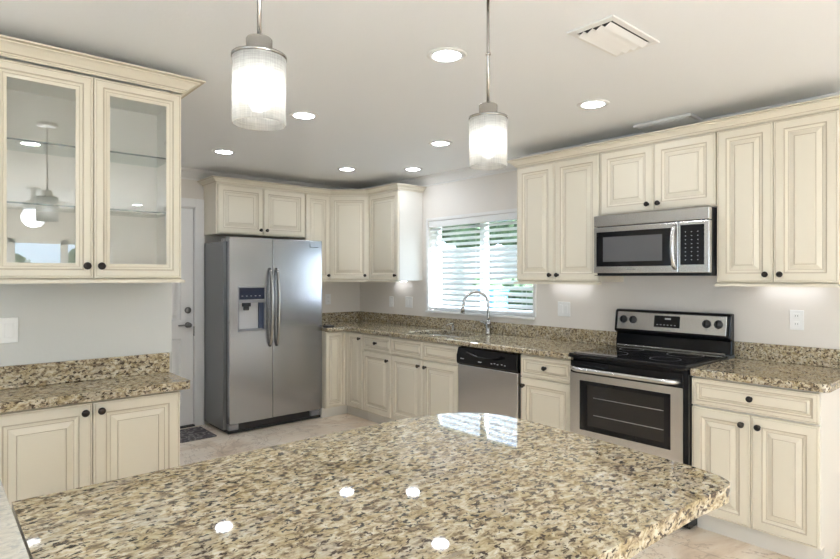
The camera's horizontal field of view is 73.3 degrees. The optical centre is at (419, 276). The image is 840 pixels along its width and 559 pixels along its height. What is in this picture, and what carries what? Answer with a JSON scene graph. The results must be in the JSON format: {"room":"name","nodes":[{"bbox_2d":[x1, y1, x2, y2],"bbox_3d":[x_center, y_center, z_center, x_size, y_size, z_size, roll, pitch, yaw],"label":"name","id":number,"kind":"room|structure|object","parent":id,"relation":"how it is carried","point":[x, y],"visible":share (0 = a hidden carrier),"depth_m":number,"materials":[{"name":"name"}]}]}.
{"room":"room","nodes":[
{"label":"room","id":0,"kind":"room"},
{"bbox_2d":[0,56,171,372],"bbox_3d":[-3.137,0.205,1.573,4.650,2.440,0.135,0,0,-41],"label":"wall","id":1,"kind":"structure","parent":0,"point":[57,322],"depth_m":2.78,"materials":[{"name":"grey paint"}]},
{"bbox_2d":[0,317,17,342],"bbox_3d":[-1.876,0.245,2.575,0.072,0.116,0.008,0,0,-41],"label":"switch plate","id":2,"kind":"object","parent":1,"relation":"attached to","point":[8,326],"visible":1,"depth_m":2.57,"materials":[{"name":"white plastic"}]},
{"bbox_2d":[0,352,169,389],"bbox_3d":[-1.650,0.459,2.763,0.808,0.104,0.020,0,0,-41],"label":"backsplash","id":3,"kind":"structure","parent":1,"relation":"attached to","point":[38,374],"depth_m":2.75,"materials":[{"name":"stone"}]},
{"bbox_2d":[0,34,205,283],"bbox_3d":[-1.532,-0.463,2.604,0.930,0.983,0.417,0,0,-41],"label":"upper cabinet","id":4,"kind":"object","parent":1,"relation":"attached to","point":[96,116],"depth_m":2.63,"materials":[{"name":"beige paint"}]},
{"bbox_2d":[7,201,165,217],"bbox_3d":[-1.576,-0.311,2.654,0.712,0.007,0.256,0,0,-41],"label":"glass shelf","id":5,"kind":"object","parent":4,"relation":"in","point":[10,205],"visible":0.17,"depth_m":2.61,"materials":[{"name":"teal"}]},
{"bbox_2d":[7,137,165,159],"bbox_3d":[-1.576,-0.578,2.654,0.712,0.007,0.256,0,0,-41],"label":"glass shelf","id":6,"kind":"object","parent":4,"relation":"in","point":[7,137],"visible":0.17,"depth_m":2.50,"materials":[{"name":"teal"}]},
{"bbox_2d":[181,179,359,423],"bbox_3d":[-3.636,0.205,4.195,7.650,2.440,0.150,0,0,-41],"label":"wall","id":7,"kind":"structure","parent":0,"point":[345,296],"depth_m":6.41,"materials":[{"name":"white paint"}]},
{"bbox_2d":[172,198,203,428],"bbox_3d":[-2.519,0.342,5.128,1.070,2.165,0.156,0,0,-41],"label":"door","id":8,"kind":"structure","parent":7,"relation":"in","point":[187,297],"depth_m":5.39,"materials":[{"name":"white paint"}]},
{"bbox_2d":[204,183,304,238],"bbox_3d":[-1.621,-0.634,5.618,0.928,0.472,0.356,0,0,-41],"label":"upper cabinet","id":9,"kind":"object","parent":7,"relation":"attached to","point":[229,210],"visible":1,"depth_m":5.45,"materials":[{"name":"beige paint"}]},
{"bbox_2d":[197,175,426,195],"bbox_3d":[-1.048,-0.888,5.647,2.226,0.055,0.650,0,0,-13],"label":"crown molding","id":10,"kind":"structure","parent":9,"relation":"attached to","point":[210,180],"depth_m":5.65,"materials":[{"name":"beige paint"}]},
{"bbox_2d":[291,193,331,281],"bbox_3d":[-1.161,-0.407,6.020,0.290,0.926,0.356,0,0,-41],"label":"upper cabinet","id":11,"kind":"object","parent":7,"relation":"attached to","point":[317,206],"visible":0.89,"depth_m":5.93,"materials":[{"name":"beige paint"}]},
{"bbox_2d":[325,294,330,303],"bbox_3d":[-1.035,0.255,6.363,0.072,0.116,0.008,0,0,-41],"label":"outlet","id":12,"kind":"object","parent":7,"relation":"attached to","point":[327,296],"visible":1,"depth_m":6.36,"materials":[{"name":"white plastic"}]},
{"bbox_2d":[0,0,839,188],"bbox_3d":[-0.404,-1.075,0.612,7.800,0.120,9.800,0,0,-41],"label":"ceiling","id":13,"kind":"structure","parent":0,"point":[364,67],"depth_m":2.72,"materials":[{"name":"white paint"}]},
{"bbox_2d":[212,149,235,154],"bbox_3d":[-1.591,-1.012,4.583,0.184,0.006,0.184,0,0,-41],"label":"recessed light","id":14,"kind":"object","parent":13,"relation":"in","point":[218,151],"visible":1,"depth_m":4.57,"materials":[{"name":"white paint"}]},
{"bbox_2d":[231,0,286,130],"bbox_3d":[-0.387,-0.690,1.359,0.130,0.648,0.130,0,0,-41],"label":"pendant light","id":15,"kind":"object","parent":13,"relation":"hanging from","point":[258,69],"visible":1,"depth_m":1.31,"materials":[{"name":"white glass"}]},
{"bbox_2d":[289,111,318,119],"bbox_3d":[-0.730,-1.012,3.552,0.184,0.006,0.184,0,0,-41],"label":"recessed light","id":16,"kind":"object","parent":13,"relation":"in","point":[302,115],"visible":1,"depth_m":3.55,"materials":[{"name":"white glass"}]},
{"bbox_2d":[337,167,356,170],"bbox_3d":[-0.689,-1.012,5.327,0.184,0.006,0.184,0,0,-41],"label":"recessed light","id":17,"kind":"object","parent":13,"relation":"in","point":[340,168],"visible":1,"depth_m":5.32,"materials":[{"name":"white paint"}]},
{"bbox_2d":[404,167,421,170],"bbox_3d":[-0.066,-1.012,5.327,0.184,0.006,0.184,0,0,-41],"label":"recessed light","id":18,"kind":"object","parent":13,"relation":"in","point":[407,168],"visible":1,"depth_m":5.32,"materials":[{"name":"white paint"}]},
{"bbox_2d":[428,140,451,145],"bbox_3d":[0.156,-1.012,4.294,0.184,0.006,0.184,0,0,-41],"label":"recessed light","id":19,"kind":"object","parent":13,"relation":"in","point":[437,142],"visible":1,"depth_m":4.28,"materials":[{"name":"white paint"}]},
{"bbox_2d":[427,47,466,62],"bbox_3d":[0.123,-1.012,2.587,0.184,0.006,0.184,0,0,-41],"label":"recessed light","id":20,"kind":"object","parent":13,"relation":"in","point":[443,54],"visible":1,"depth_m":2.58,"materials":[{"name":"white glass"}]},
{"bbox_2d":[469,0,507,169],"bbox_3d":[0.227,-0.690,1.880,0.130,0.648,0.130,0,0,-41],"label":"pendant light","id":21,"kind":"object","parent":13,"relation":"hanging from","point":[488,127],"visible":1,"depth_m":1.83,"materials":[{"name":"white glass"}]},
{"bbox_2d":[577,99,609,108],"bbox_3d":[1.017,-1.012,3.321,0.184,0.006,0.184,0,0,-41],"label":"recessed light","id":22,"kind":"object","parent":13,"relation":"in","point":[594,103],"visible":1,"depth_m":3.31,"materials":[{"name":"white glass"}]},
{"bbox_2d":[567,14,659,56],"bbox_3d":[0.821,-1.003,2.386,0.380,0.022,0.210,0,0,-41],"label":"ceiling vent","id":23,"kind":"object","parent":13,"relation":"in","point":[611,34],"visible":1,"depth_m":2.35,"materials":[{"name":"white metal"}]},
{"bbox_2d":[633,113,702,131],"bbox_3d":[1.617,-1.003,3.693,0.180,0.024,0.380,0,0,-41],"label":"ceiling vent","id":24,"kind":"object","parent":13,"relation":"in","point":[687,118],"visible":1,"depth_m":3.65,"materials":[{"name":"white metal"}]},
{"bbox_2d":[180,413,839,558],"bbox_3d":[-0.404,1.475,0.612,7.800,0.100,9.800,0,0,-41],"label":"floor","id":25,"kind":"structure","parent":0,"point":[696,542],"depth_m":4.60,"materials":[{"name":"tile"}]},
{"bbox_2d":[0,390,179,508],"bbox_3d":[-1.556,0.989,2.631,0.760,0.872,0.346,0,0,-41],"label":"base cabinet","id":26,"kind":"object","parent":25,"relation":"on","point":[46,450],"visible":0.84,"depth_m":2.51,"materials":[{"name":"beige paint"}]},
{"bbox_2d":[0,352,189,412],"bbox_3d":[-1.542,0.479,2.639,0.810,0.144,0.349,0,0,-41],"label":"countertop","id":27,"kind":"structure","parent":26,"relation":"on","point":[38,385],"depth_m":2.66,"materials":[{"name":"stone"}]},
{"bbox_2d":[180,426,216,442],"bbox_3d":[-2.241,1.418,4.916,0.800,0.012,0.400,0,0,-41],"label":"doormat","id":28,"kind":"object","parent":25,"relation":"on","point":[196,433],"visible":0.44,"depth_m":5.05,"materials":[{"name":"grey fabric"}]},
{"bbox_2d":[204,237,321,433],"bbox_3d":[-1.505,0.534,5.529,0.978,1.782,0.622,0,0,-41],"label":"refrigerator","id":29,"kind":"object","parent":25,"relation":"on","point":[263,296],"visible":1,"depth_m":5.29,"materials":[{"name":"grey metal"}]},
{"bbox_2d":[319,331,353,417],"bbox_3d":[-0.806,0.989,6.122,0.848,0.872,0.669,0,0,-41],"label":"base cabinet","id":30,"kind":"object","parent":25,"relation":"on","point":[334,344],"visible":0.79,"depth_m":5.71,"materials":[{"name":"beige paint"}]},
{"bbox_2d":[322,311,616,359],"bbox_3d":[0.067,0.479,5.120,0.850,0.144,3.326,0,0,-41],"label":"countertop","id":31,"kind":"structure","parent":30,"relation":"on","point":[546,341],"depth_m":4.88,"materials":[{"name":"stone"}]},
{"bbox_2d":[427,334,460,336],"bbox_3d":[0.222,0.637,5.084,0.406,0.169,0.686,0,0,-41],"label":"sink","id":32,"kind":"object","parent":31,"relation":"in","point":[427,334],"visible":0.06,"depth_m":5.34,"materials":[{"name":"silver metal"}]},
{"bbox_2d":[461,290,491,333],"bbox_3d":[0.503,0.317,5.054,0.277,0.388,0.093,0,0,8],"label":"faucet","id":33,"kind":"object","parent":31,"relation":"on","point":[487,323],"visible":1,"depth_m":5.01,"materials":[{"name":"silver metal"}]},
{"bbox_2d":[348,331,368,419],"bbox_3d":[-0.430,0.989,5.838,0.656,0.872,0.252,0,0,-41],"label":"base cabinet","id":34,"kind":"object","parent":25,"relation":"on","point":[355,339],"visible":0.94,"depth_m":5.64,"materials":[{"name":"beige paint"}]},
{"bbox_2d":[363,333,394,423],"bbox_3d":[-0.197,0.989,5.572,0.656,0.872,0.452,0,0,-41],"label":"base cabinet","id":35,"kind":"object","parent":25,"relation":"on","point":[377,354],"visible":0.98,"depth_m":5.37,"materials":[{"name":"beige paint"}]},
{"bbox_2d":[391,337,458,419],"bbox_3d":[0.242,0.989,5.069,0.656,0.872,0.878,0,0,-41],"label":"base cabinet","id":36,"kind":"object","parent":25,"relation":"on","point":[424,374],"visible":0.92,"depth_m":4.88,"materials":[{"name":"beige paint"}]},
{"bbox_2d":[457,346,521,418],"bbox_3d":[0.725,0.991,4.494,0.669,0.868,0.616,0,0,-41],"label":"dishwasher","id":37,"kind":"object","parent":25,"relation":"on","point":[489,381],"visible":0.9,"depth_m":4.27,"materials":[{"name":"silver metal"}]},
{"bbox_2d":[520,354,570,430],"bbox_3d":[1.089,0.989,4.101,0.656,0.872,0.444,0,0,-41],"label":"base cabinet","id":38,"kind":"object","parent":25,"relation":"on","point":[545,381],"visible":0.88,"depth_m":3.90,"materials":[{"name":"beige paint"}]},
{"bbox_2d":[569,309,733,528],"bbox_3d":[1.459,0.829,3.613,0.714,1.192,0.782,0,0,-41],"label":"range","id":39,"kind":"object","parent":25,"relation":"on","point":[635,393],"visible":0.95,"depth_m":3.50,"materials":[{"name":"silver metal"}]},
{"bbox_2d":[569,343,728,370],"bbox_3d":[1.446,0.503,3.604,0.605,0.044,0.762,0,0,-41],"label":"cooktop","id":40,"kind":"object","parent":39,"relation":"in","point":[646,356],"depth_m":3.54,"materials":[{"name":"black glass"}]},
{"bbox_2d":[692,376,839,558],"bbox_3d":[1.939,0.989,3.128,0.656,0.872,0.604,0,0,-41],"label":"base cabinet","id":41,"kind":"object","parent":25,"relation":"on","point":[777,449],"visible":0.98,"depth_m":2.88,"materials":[{"name":"white paint"}]},
{"bbox_2d":[690,341,839,392],"bbox_3d":[1.956,0.479,3.112,0.649,0.144,0.639,0,0,-41],"label":"countertop","id":42,"kind":"structure","parent":41,"relation":"on","point":[814,369],"depth_m":3.16,"materials":[{"name":"stone"}]},
{"bbox_3d":[-0.200,0.989,1.321,1.100,0.872,0.540,0,0,-41],"label":"cabinet","id":43,"kind":"object","parent":25,"relation":"on","visible":0},
{"bbox_2d":[12,413,729,558],"bbox_3d":[-0.035,0.531,1.373,1.464,0.040,1.032,0,0,-41],"label":"countertop","id":44,"kind":"structure","parent":43,"relation":"on","point":[448,485],"depth_m":1.27,"materials":[{"name":"stone"}]},
{"bbox_2d":[0,479,29,558],"bbox_3d":[-1.068,0.530,0.758,0.893,0.042,1.405,0,0,-41],"label":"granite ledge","id":45,"kind":"object","parent":44,"relation":"on","point":[12,546],"visible":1,"depth_m":1.11,"materials":[{"name":"beige stone"}]},
{"bbox_2d":[181,92,839,189],"bbox_3d":[-1.963,-0.968,2.403,7.490,0.095,4.750,0,0,-41],"label":"trim","id":46,"kind":"structure","parent":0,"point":[465,173],"depth_m":5.36,"materials":[{"name":"white paint"}]},
{"bbox_2d":[360,170,839,358],"bbox_3d":[2.476,0.205,3.129,0.150,2.440,9.800,0,0,-41],"label":"wall","id":47,"kind":"structure","parent":0,"point":[761,314],"depth_m":4.17,"materials":[{"name":"white paint"}]},
{"bbox_2d":[330,195,368,281],"bbox_3d":[-0.735,-0.407,6.215,0.618,0.926,0.623,0,0,-41],"label":"upper cabinet","id":48,"kind":"object","parent":47,"relation":"attached to","point":[349,214],"visible":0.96,"depth_m":5.99,"materials":[{"name":"beige paint"}]},
{"bbox_2d":[389,296,392,306],"bbox_3d":[-0.316,0.275,6.201,0.008,0.116,0.072,0,0,-41],"label":"switch plate","id":49,"kind":"object","parent":47,"relation":"attached to","point":[390,297],"visible":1,"depth_m":6.20,"materials":[{"name":"white plastic"}]},
{"bbox_2d":[366,190,422,281],"bbox_3d":[-0.273,-0.407,5.886,0.356,0.926,0.503,0,0,-41],"label":"upper cabinet","id":50,"kind":"object","parent":47,"relation":"attached to","point":[396,216],"visible":1,"depth_m":5.74,"materials":[{"name":"white paint"}]},
{"bbox_2d":[405,296,412,307],"bbox_3d":[-0.119,0.270,5.975,0.008,0.116,0.116,0,0,-41],"label":"switch plate","id":51,"kind":"object","parent":47,"relation":"attached to","point":[408,300],"visible":1,"depth_m":5.97,"materials":[{"name":"white plastic"}]},
{"bbox_2d":[425,223,534,319],"bbox_3d":[0.564,-0.099,5.290,0.175,0.922,1.350,0,0,-41],"label":"window","id":52,"kind":"structure","parent":47,"relation":"in","point":[514,316],"depth_m":5.31,"materials":[{"name":"white paint"}]},
{"bbox_2d":[429,212,532,315],"bbox_3d":[0.542,-0.104,5.271,0.062,0.908,1.308,0,0,-41],"label":"window blind","id":53,"kind":"object","parent":52,"relation":"attached to","point":[506,216],"visible":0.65,"depth_m":5.27,"materials":[{"name":"white plastic"}]},
{"bbox_2d":[426,208,535,316],"bbox_3d":[0.517,-0.125,5.249,0.008,0.930,1.380,0,0,-41],"label":"trim","id":54,"kind":"structure","parent":47,"relation":"attached to","point":[515,209],"depth_m":5.38,"materials":[{"name":"white paint"}]},
{"bbox_2d":[558,302,569,316],"bbox_3d":[1.152,0.260,4.522,0.008,0.116,0.116,0,0,-41],"label":"switch plate","id":55,"kind":"object","parent":47,"relation":"attached to","point":[563,307],"visible":1,"depth_m":4.52,"materials":[{"name":"white plastic"}]},
{"bbox_2d":[514,152,622,284],"bbox_3d":[1.114,-0.407,4.299,0.356,0.926,0.738,0,0,-41],"label":"upper cabinet","id":56,"kind":"object","parent":47,"relation":"attached to","point":[558,202],"visible":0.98,"depth_m":4.18,"materials":[{"name":"beige paint"}]},
{"bbox_2d":[507,95,839,167],"bbox_3d":[1.554,-0.888,3.771,0.386,0.055,2.228,0,0,-41],"label":"crown molding","id":57,"kind":"structure","parent":56,"relation":"attached to","point":[832,102],"depth_m":3.42,"materials":[{"name":"beige paint"}]},
{"bbox_2d":[600,131,717,215],"bbox_3d":[1.611,-0.644,3.731,0.356,0.453,0.764,0,0,-41],"label":"upper cabinet","id":58,"kind":"object","parent":47,"relation":"attached to","point":[679,173],"visible":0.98,"depth_m":3.60,"materials":[{"name":"beige paint"}]},
{"bbox_2d":[594,206,716,275],"bbox_3d":[1.573,-0.208,3.696,0.458,0.406,0.758,0,0,-41],"label":"microwave","id":59,"kind":"object","parent":58,"relation":"attached to","point":[674,242],"visible":0.98,"depth_m":3.52,"materials":[{"name":"silver metal"}]},
{"bbox_2d":[714,109,839,287],"bbox_3d":[2.063,-0.407,3.214,0.356,0.926,0.602,0,0,-41],"label":"upper cabinet","id":60,"kind":"object","parent":47,"relation":"attached to","point":[778,181],"visible":1,"depth_m":3.09,"materials":[{"name":"beige paint"}]},
{"bbox_2d":[734,341,839,367],"bbox_3d":[2.193,0.459,3.319,0.020,0.104,0.635,0,0,-41],"label":"backsplash","id":61,"kind":"structure","parent":47,"relation":"attached to","point":[824,357],"depth_m":3.33,"materials":[{"name":"stone"}]},
{"bbox_2d":[790,310,803,329],"bbox_3d":[2.210,0.255,3.312,0.008,0.116,0.072,0,0,-41],"label":"outlet","id":62,"kind":"object","parent":47,"relation":"attached to","point":[796,316],"visible":1,"depth_m":3.31,"materials":[{"name":"white plastic"}]},
{"bbox_2d":[793,313,799,317],"bbox_3d":[2.208,0.231,3.311,0.002,0.028,0.032,0,0,-41],"label":"receptacle","id":63,"kind":"object","parent":62,"relation":"attached to","point":[795,315],"depth_m":3.31,"materials":[{"name":"white plastic"}]},
{"bbox_2d":[793,322,799,326],"bbox_3d":[2.208,0.279,3.311,0.002,0.028,0.032,0,0,-41],"label":"receptacle","id":64,"kind":"object","parent":62,"relation":"attached to","point":[795,324],"depth_m":3.31,"materials":[{"name":"white plastic"}]},
{"label":"outside","id":65,"kind":"structure","parent":0,"visible":0},
{"bbox_3d":[8.720,1.515,8.256,15.700,0.060,38.000,0,0,-41],"label":"lawn","id":66,"kind":"structure","parent":65,"visible":0},
{"bbox_2d":[442,248,516,307],"bbox_3d":[1.084,0.380,15.394,0.200,2.210,13.200,0,0,-41],"label":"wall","id":67,"kind":"structure","parent":66,"relation":"on","point":[509,249],"depth_m":14.95,"materials":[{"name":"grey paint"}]},
{"bbox_2d":[442,220,516,247],"bbox_3d":[3.220,-0.695,15.168,2.124,4.372,8.779,0,0,-41],"label":"leafy tree","id":68,"kind":"object","parent":66,"relation":"on","point":[510,225],"visible":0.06,"depth_m":16.23,"materials":[{"name":"green plant"}]},
{"bbox_2d":[478,290,508,308],"bbox_3d":[1.524,0.855,11.701,0.480,1.260,0.420,0,0,-41],"label":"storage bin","id":69,"kind":"object","parent":66,"relation":"on","point":[478,290],"visible":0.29,"depth_m":11.52,"materials":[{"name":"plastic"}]},
{"bbox_2d":[473,278,532,310],"bbox_3d":[2.568,0.849,11.989,1.178,1.786,3.906,0,0,-41],"label":"shrub","id":70,"kind":"object","parent":66,"relation":"on","point":[510,279],"visible":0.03,"depth_m":12.18,"materials":[{"name":"green plant"}]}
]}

